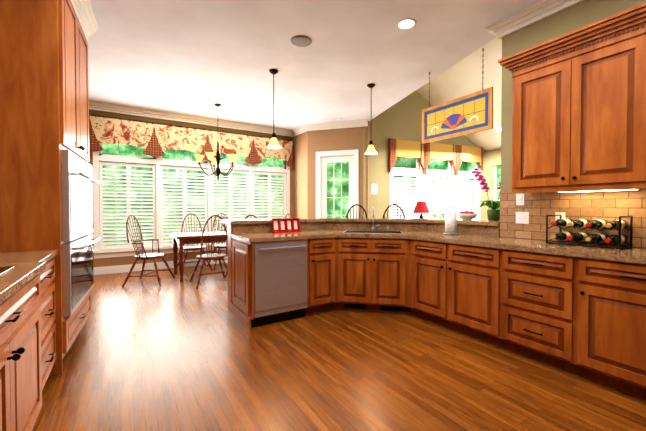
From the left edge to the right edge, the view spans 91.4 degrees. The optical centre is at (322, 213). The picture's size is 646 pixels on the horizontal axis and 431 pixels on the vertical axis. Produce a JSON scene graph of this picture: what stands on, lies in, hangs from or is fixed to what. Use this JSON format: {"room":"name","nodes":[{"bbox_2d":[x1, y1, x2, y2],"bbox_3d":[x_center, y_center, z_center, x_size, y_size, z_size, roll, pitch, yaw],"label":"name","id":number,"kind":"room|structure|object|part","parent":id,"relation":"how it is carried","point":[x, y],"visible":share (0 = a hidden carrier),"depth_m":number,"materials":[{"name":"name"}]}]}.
{"room":"kitchen","nodes":[
{"label":"kitchen","id":0,"kind":"room"},
{"bbox_2d":[88,109,292,266],"bbox_3d":[-2.678,-0.446,6.710,4.750,3.100,0.140,-1,1,-32],"label":"wall","id":1,"kind":"structure","parent":0,"point":[111,261],"depth_m":6.28,"materials":[{"name":"beige paint"}]},
{"bbox_2d":[93,256,227,274],"bbox_3d":[-2.686,1.036,6.635,4.630,0.140,0.016,-1,1,-32],"label":"baseboard","id":2,"kind":"structure","parent":1,"relation":"attached to","point":[116,269],"depth_m":6.08,"materials":[{"name":"white"}]},
{"bbox_2d":[93,144,289,258],"bbox_3d":[-2.507,-0.367,6.779,3.990,2.340,0.210,-1,1,-32],"label":"windows","id":3,"kind":"structure","parent":1,"relation":"in","point":[98,156],"depth_m":6.25,"materials":[{"name":"white wood"}]},
{"bbox_2d":[90,115,292,166],"bbox_3d":[-2.442,-1.425,6.658,3.990,0.660,0.103,-1,1,-32],"label":"valance","id":4,"kind":"object","parent":3,"relation":"attached to","point":[153,139],"visible":0.92,"depth_m":6.32,"materials":[{"name":"fabric"}]},
{"bbox_2d":[99,161,285,249],"bbox_3d":[-2.496,-0.157,6.764,3.740,1.610,0.070,-1,1,-32],"label":"window shutters","id":5,"kind":"object","parent":3,"relation":"attached to","point":[128,199],"visible":0.83,"depth_m":6.40,"materials":[{"name":"white wood"}]},
{"bbox_2d":[233,223,324,234],"bbox_3d":[-0.509,0.177,4.009,1.278,0.115,0.015,-1,1,-32],"label":"backsplash","id":6,"kind":"structure","parent":0,"relation":"attached to","point":[238,228],"depth_m":3.84,"materials":[{"name":"brown stone"}]},
{"bbox_2d":[221,219,336,222],"bbox_3d":[-0.550,0.096,4.165,1.458,0.040,0.395,-1,1,-32],"label":"countertop","id":7,"kind":"structure","parent":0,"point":[232,220],"depth_m":4.00,"materials":[{"name":"brown stone"}]},
{"bbox_2d":[292,126,307,217],"bbox_3d":[-0.538,-0.460,7.557,0.230,3.100,0.730,-1,1,-32],"label":"wall","id":8,"kind":"structure","parent":0,"point":[300,199],"depth_m":7.54,"materials":[{"name":"beige paint"}]},
{"bbox_2d":[87,0,540,130],"bbox_3d":[0.397,-1.986,2.542,5.690,0.120,10.350,-1,1,-32],"label":"ceiling","id":9,"kind":"structure","parent":0,"point":[198,58],"depth_m":3.85,"materials":[{"name":"paint"}]},
{"bbox_2d":[195,103,236,179],"bbox_3d":[-1.929,-1.290,5.773,0.773,1.379,0.746,-1,1,-32],"label":"chandelier","id":10,"kind":"object","parent":9,"relation":"hanging from","point":[217,159],"visible":1,"depth_m":5.71,"materials":[{"name":"brown metal"}]},
{"bbox_2d":[267,69,280,148],"bbox_3d":[-0.676,-1.431,4.340,0.196,1.049,0.196,-1,1,-32],"label":"pendant light","id":11,"kind":"object","parent":9,"relation":"hanging from","point":[273,144],"visible":1,"depth_m":4.33,"materials":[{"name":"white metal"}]},
{"bbox_2d":[291,35,311,46],"bbox_3d":[-0.246,-1.937,3.562,0.240,0.011,0.240,-1,1,-32],"label":"ceiling speaker","id":12,"kind":"object","parent":9,"relation":"attached to","point":[301,41],"visible":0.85,"depth_m":3.55,"materials":[{"name":"grey plastic"}]},
{"bbox_2d":[365,83,376,154],"bbox_3d":[0.738,-1.439,4.837,0.196,1.049,0.196,-1,1,-32],"label":"pendant light","id":13,"kind":"object","parent":9,"relation":"hanging from","point":[370,150],"visible":1,"depth_m":4.82,"materials":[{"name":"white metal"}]},
{"bbox_2d":[396,18,416,29],"bbox_3d":[0.854,-1.934,3.231,0.210,0.005,0.210,-1,1,-32],"label":"recessed light","id":14,"kind":"object","parent":9,"relation":"in","point":[406,23],"visible":1,"depth_m":3.22,"materials":[{"name":"white glass"}]},
{"bbox_2d":[422,48,492,143],"bbox_3d":[1.681,-1.466,4.056,0.031,0.969,1.010,-1,1,-32],"label":"stained glass","id":15,"kind":"object","parent":9,"relation":"hanging from","point":[471,113],"visible":1,"depth_m":3.99,"materials":[{"name":"yellow glass"}]},
{"bbox_2d":[303,119,367,217],"bbox_3d":[0.277,-0.452,7.063,1.470,3.100,0.230,0,1,18],"label":"wall","id":16,"kind":"structure","parent":0,"point":[338,136],"depth_m":7.03,"materials":[{"name":"beige paint"}]},
{"bbox_2d":[316,149,358,217],"bbox_3d":[0.324,-0.147,7.099,0.980,2.490,0.142,0,1,18],"label":"door","id":17,"kind":"structure","parent":16,"relation":"in","point":[324,158],"depth_m":7.10,"materials":[{"name":"white wood"}]},
{"bbox_2d":[32,263,645,430],"bbox_3d":[2.257,1.132,6.535,13.260,0.050,15.200,-1,1,-32],"label":"floor","id":18,"kind":"structure","parent":0,"point":[170,353],"depth_m":2.28,"materials":[{"name":"brown wood"}]},
{"bbox_2d":[0,272,47,430],"bbox_3d":[-1.521,0.761,1.094,0.641,0.874,1.152,-1,1,-32],"label":"base cabinet","id":19,"kind":"object","parent":18,"relation":"on","point":[23,334],"depth_m":1.43,"materials":[{"name":"brown wood"}]},
{"bbox_2d":[0,248,59,303],"bbox_3d":[-0.923,0.319,0.162,0.656,0.040,4.686,-1,1,-32],"label":"countertop","id":20,"kind":"structure","parent":19,"relation":"on","point":[29,265],"depth_m":1.63,"materials":[{"name":"brown stone"}]},
{"bbox_2d":[0,264,15,275],"bbox_3d":[-1.509,0.280,1.083,0.465,0.008,0.930,-1,1,-32],"label":"cooktop","id":21,"kind":"object","parent":20,"relation":"in","point":[3,267],"depth_m":1.55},
{"bbox_2d":[0,0,91,355],"bbox_3d":[-2.439,-0.310,2.614,0.743,2.964,1.112,-1,1,-32],"label":"tall cabinet","id":22,"kind":"object","parent":18,"relation":"on","point":[47,180],"depth_m":2.26,"materials":[{"name":"brown wood"}]},
{"bbox_2d":[44,252,63,376],"bbox_3d":[-1.989,0.749,1.829,0.641,0.874,0.742,-1,1,-32],"label":"base cabinet","id":23,"kind":"object","parent":18,"relation":"on","point":[54,274],"depth_m":2.28,"materials":[{"name":"brown wood"}]},
{"bbox_2d":[122,215,174,286],"bbox_3d":[-2.826,0.578,5.141,0.584,1.114,0.583,0,1,-4],"label":"dining chair","id":24,"kind":"object","parent":18,"relation":"on","point":[145,256],"visible":0.98,"depth_m":5.06,"materials":[{"name":"brown wood"}]},
{"bbox_2d":[177,213,212,270],"bbox_3d":[-2.538,0.560,6.200,0.581,1.115,0.581,-1,1,-32],"label":"dining chair","id":25,"kind":"object","parent":18,"relation":"on","point":[187,248],"visible":0.71,"depth_m":6.27,"materials":[{"name":"brown wood"}]},
{"bbox_2d":[170,231,227,281],"bbox_3d":[-1.941,0.742,5.824,1.500,0.755,0.860,-1,1,-32],"label":"dining table","id":26,"kind":"object","parent":18,"relation":"on","point":[181,239],"visible":0.44,"depth_m":5.34,"materials":[{"name":"brown wood"}]},
{"bbox_2d":[189,215,227,288],"bbox_3d":[-1.804,0.579,5.103,0.581,1.115,0.581,-1,1,-32],"label":"dining chair","id":27,"kind":"object","parent":18,"relation":"on","point":[211,256],"visible":0.81,"depth_m":4.97,"materials":[{"name":"brown wood"}]},
{"bbox_2d":[207,213,228,269],"bbox_3d":[-2.032,0.555,6.522,0.581,1.115,0.581,-1,1,-32],"label":"dining chair","id":28,"kind":"object","parent":18,"relation":"on","point":[224,245],"visible":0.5,"depth_m":6.59,"materials":[{"name":"brown wood"}]},
{"bbox_2d":[225,214,257,277],"bbox_3d":[-1.323,0.573,5.409,0.581,1.115,0.581,-1,1,-32],"label":"dining chair","id":29,"kind":"object","parent":18,"relation":"on","point":[245,218],"visible":0.1,"depth_m":5.19,"materials":[{"name":"brown wood"}]},
{"bbox_2d":[229,235,316,329],"bbox_3d":[-0.579,0.719,3.595,0.746,0.875,0.622,-1,1,-32],"label":"base cabinet","id":30,"kind":"object","parent":18,"relation":"on","point":[269,283],"depth_m":3.34,"materials":[{"name":"brown wood"}]},
{"bbox_2d":[233,231,332,242],"bbox_3d":[-0.351,0.259,3.734,1.308,0.040,0.650,-1,1,-32],"label":"countertop","id":31,"kind":"structure","parent":30,"relation":"on","point":[254,236],"depth_m":3.45,"materials":[{"name":"brown stone"}]},
{"bbox_2d":[271,218,300,232],"bbox_3d":[-0.456,0.148,3.919,0.370,0.170,0.068,-1,1,-32],"label":"tray","id":32,"kind":"object","parent":31,"relation":"on","point":[279,225],"visible":0.98,"depth_m":3.91,"materials":[{"name":"red paint"}]},
{"bbox_2d":[317,239,328,312],"bbox_3d":[-0.174,0.714,3.853,0.358,0.875,0.622,-1,1,-32],"label":"base cabinet","id":33,"kind":"object","parent":18,"relation":"on","point":[322,244],"depth_m":3.61,"materials":[{"name":"brown wood"}]},
{"bbox_2d":[346,204,367,217],"bbox_3d":[0.510,0.495,4.985,0.582,1.284,0.581,0,1,12],"label":"bar stool","id":34,"kind":"object","parent":18,"relation":"on","point":[356,211],"visible":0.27,"depth_m":5.21,"materials":[{"name":"black metal"}]},
{"bbox_2d":[333,235,404,313],"bbox_3d":[0.616,0.711,4.025,1.276,0.875,1.180,-1,1,-32],"label":"base cabinet","id":35,"kind":"object","parent":18,"relation":"on","point":[367,276],"depth_m":3.63,"materials":[{"name":"brown wood"}]},
{"bbox_2d":[383,204,404,217],"bbox_3d":[1.097,0.497,4.865,0.582,1.284,0.581,0,1,12],"label":"bar stool","id":36,"kind":"object","parent":18,"relation":"on","point":[390,211],"visible":0.27,"depth_m":5.09,"materials":[{"name":"black wood"}]},
{"bbox_2d":[417,239,436,322],"bbox_3d":[1.385,0.721,3.428,0.620,0.875,0.518,-1,1,-32],"label":"base cabinet","id":37,"kind":"object","parent":18,"relation":"on","point":[426,252],"depth_m":3.32,"materials":[{"name":"brown wood"}]},
{"bbox_2d":[437,243,488,342],"bbox_3d":[1.603,0.727,3.086,0.620,0.875,0.596,-1,1,-32],"label":"base cabinet","id":38,"kind":"object","parent":18,"relation":"on","point":[462,271],"depth_m":2.97,"materials":[{"name":"brown wood"}]},
{"bbox_2d":[489,247,572,371],"bbox_3d":[1.902,0.735,2.616,0.620,0.875,0.672,-1,1,-32],"label":"base cabinet","id":39,"kind":"object","parent":18,"relation":"on","point":[531,294],"depth_m":2.47,"materials":[{"name":"brown wood"}]},
{"bbox_2d":[569,259,645,399],"bbox_3d":[2.229,0.744,2.103,0.620,0.875,0.696,-1,1,-32],"label":"base cabinet","id":40,"kind":"object","parent":18,"relation":"on","point":[579,310],"depth_m":2.08,"materials":[{"name":"brown wood"}]},
{"bbox_2d":[333,227,645,262],"bbox_3d":[1.767,0.283,2.282,1.229,0.040,5.375,-1,1,-32],"label":"countertop","id":41,"kind":"structure","parent":40,"relation":"on","point":[374,234],"depth_m":2.77,"materials":[{"name":"brown stone"}]},
{"bbox_2d":[372,207,388,230],"bbox_3d":[0.713,0.074,4.088,0.282,0.314,0.196,-1,1,-32],"label":"faucet","id":42,"kind":"object","parent":41,"relation":"in","point":[378,224],"depth_m":4.18,"materials":[{"name":"silver metal"}]},
{"bbox_2d":[443,203,458,234],"bbox_3d":[1.454,0.063,3.588,0.170,0.351,0.170,-1,1,-32],"label":"paper towel holder","id":43,"kind":"object","parent":41,"relation":"on","point":[450,220],"visible":0.98,"depth_m":3.54,"materials":[{"name":"white paper"}]},
{"bbox_2d":[457,211,477,219],"bbox_3d":[1.760,0.024,3.853,0.270,0.110,0.266,-1,1,-32],"label":"fruit bowl","id":44,"kind":"object","parent":41,"relation":"on","point":[467,215],"visible":1,"depth_m":3.79,"materials":[{"name":"white ceramic"}]},
{"bbox_2d":[471,168,500,220],"bbox_3d":[1.922,-0.217,3.573,0.426,0.601,0.453,-1,1,-32],"label":"orchid plant","id":45,"kind":"object","parent":41,"relation":"on","point":[493,214],"visible":0.56,"depth_m":3.54,"materials":[{"name":"green plant"}]},
{"bbox_2d":[546,215,632,249],"bbox_3d":[2.113,0.137,2.526,0.330,0.239,0.474,-1,1,-32],"label":"wine rack","id":46,"kind":"object","parent":41,"relation":"on","point":[619,238],"visible":1,"depth_m":2.47,"materials":[{"name":"black metal"}]},
{"bbox_3d":[2.010,0.734,6.134,1.254,0.760,0.621,-1,1,-32],"label":"table","id":47,"kind":"object","parent":18,"relation":"on","visible":0},
{"bbox_2d":[413,201,428,217],"bbox_3d":[1.883,0.063,6.042,0.300,0.580,0.300,-1,1,-32],"label":"light","id":48,"kind":"object","parent":47,"relation":"on","point":[421,207],"visible":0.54,"depth_m":5.95,"materials":[{"name":"red fabric"}]},
{"bbox_2d":[431,214,444,218],"bbox_3d":[2.307,0.176,6.321,0.332,0.345,0.358,-1,1,-32],"label":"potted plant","id":49,"kind":"object","parent":47,"relation":"on","point":[439,216],"visible":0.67,"depth_m":6.25,"materials":[{"name":"green plant"}]},
{"bbox_2d":[89,101,645,247],"bbox_3d":[1.592,-0.397,3.846,8.877,3.099,9.277,-1,1,-32],"label":"wall","id":50,"kind":"structure","parent":0,"point":[608,206],"depth_m":2.97,"materials":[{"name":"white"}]},
{"bbox_3d":[-2.661,-1.933,6.547,4.630,0.119,0.109,-1,1,-32],"label":"crown mould","id":51,"kind":"part","parent":50,"relation":"part of","materials":[{"name":"white paint"}]},
{"bbox_2d":[363,91,479,217],"bbox_3d":[2.483,-1.160,7.525,3.500,4.500,0.140,0,1,-22],"label":"wall","id":52,"kind":"structure","parent":0,"point":[401,119],"depth_m":7.03,"materials":[{"name":"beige paint"}]},
{"bbox_2d":[371,184,376,193],"bbox_3d":[1.106,-0.529,6.896,0.124,0.199,0.038,0,1,-20],"label":"switch plate","id":53,"kind":"object","parent":52,"relation":"attached to","point":[373,186],"depth_m":6.91,"materials":[{"name":"white plastic"}]},
{"bbox_2d":[389,158,480,219],"bbox_3d":[2.761,-0.436,7.597,2.820,2.090,0.200,0,1,-20],"label":"room window","id":54,"kind":"structure","parent":52,"relation":"in","point":[437,174],"depth_m":7.56,"materials":[{"name":"white"}]},
{"bbox_2d":[388,138,485,175],"bbox_3d":[2.792,-1.284,7.502,2.840,0.750,0.075,0,1,-22],"label":"valance","id":55,"kind":"object","parent":54,"relation":"attached to","point":[454,154],"visible":1,"depth_m":7.38,"materials":[{"name":"yellow fabric"}]},
{"bbox_2d":[493,165,500,200],"bbox_3d":[4.366,-0.308,7.455,0.114,1.840,0.840,0,1,-20],"label":"room window","id":56,"kind":"structure","parent":52,"relation":"in","point":[495,167],"depth_m":7.73,"materials":[{"name":"white"}]},
{"bbox_2d":[416,37,501,151],"bbox_3d":[3.673,-2.424,3.941,4.200,2.092,7.640,0,1,-22],"label":"ceiling","id":57,"kind":"structure","parent":0,"point":[463,77],"depth_m":6.36,"materials":[{"name":"paint"}]},
{"bbox_2d":[501,0,645,240],"bbox_3d":[3.220,-0.354,1.254,0.120,3.100,4.900,-1,1,-32],"label":"wall","id":58,"kind":"structure","parent":0,"point":[575,17],"depth_m":3.00,"materials":[{"name":"green paint"}]},
{"bbox_2d":[425,223,498,234],"bbox_3d":[1.589,0.182,3.691,0.015,0.115,0.936,-1,1,-32],"label":"backsplash","id":59,"kind":"structure","parent":58,"relation":"attached to","point":[462,228],"depth_m":3.56,"materials":[{"name":"brown stone"}]},
{"bbox_2d":[516,194,523,204],"bbox_3d":[1.943,-0.136,3.113,0.015,0.115,0.075,-1,1,-32],"label":"switch plate","id":60,"kind":"object","parent":58,"relation":"attached to","point":[519,197],"depth_m":3.11,"materials":[{"name":"white plastic"}]},
{"bbox_2d":[516,212,528,223],"bbox_3d":[1.954,0.044,3.099,0.015,0.115,0.120,-1,1,-32],"label":"switch plate","id":61,"kind":"object","parent":58,"relation":"attached to","point":[522,217],"depth_m":3.10,"materials":[{"name":"white plastic"}]},
{"bbox_2d":[486,0,584,39],"bbox_3d":[3.102,-1.844,1.220,0.131,0.119,5.010,-1,1,-32],"label":"crown molding","id":62,"kind":"structure","parent":58,"relation":"attached to","point":[532,14],"depth_m":2.95,"materials":[{"name":"white wood"}]},
{"bbox_2d":[555,212,564,220],"bbox_3d":[2.126,0.049,2.829,0.015,0.115,0.075,-1,1,-32],"label":"switch plate","id":63,"kind":"object","parent":58,"relation":"attached to","point":[556,213],"depth_m":2.83,"materials":[{"name":"white plastic"}]},
{"bbox_2d":[510,22,645,192],"bbox_3d":[2.114,-0.736,2.540,0.350,1.060,0.974,-1,1,-32],"label":"upper cabinet","id":64,"kind":"object","parent":58,"relation":"attached to","point":[579,110],"depth_m":2.41,"materials":[{"name":"brown wood"}]},
{"bbox_2d":[562,189,640,192],"bbox_3d":[2.164,-0.188,2.506,0.120,0.027,0.500,-1,1,-32],"label":"light","id":65,"kind":"object","parent":64,"relation":"attached to","point":[617,189],"depth_m":2.44,"materials":[{"name":"white plastic"}]},
{"label":"outside","id":66,"kind":"structure","parent":0,"visible":0},
{"bbox_2d":[102,144,500,244],"bbox_3d":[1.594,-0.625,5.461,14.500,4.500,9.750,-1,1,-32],"label":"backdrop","id":67,"kind":"structure","parent":66,"point":[124,150],"depth_m":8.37,"materials":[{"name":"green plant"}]},
{"bbox_2d":[393,157,415,215],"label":"window","id":68,"kind":"structure","parent":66,"point":[400,162],"depth_m":8.14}
]}

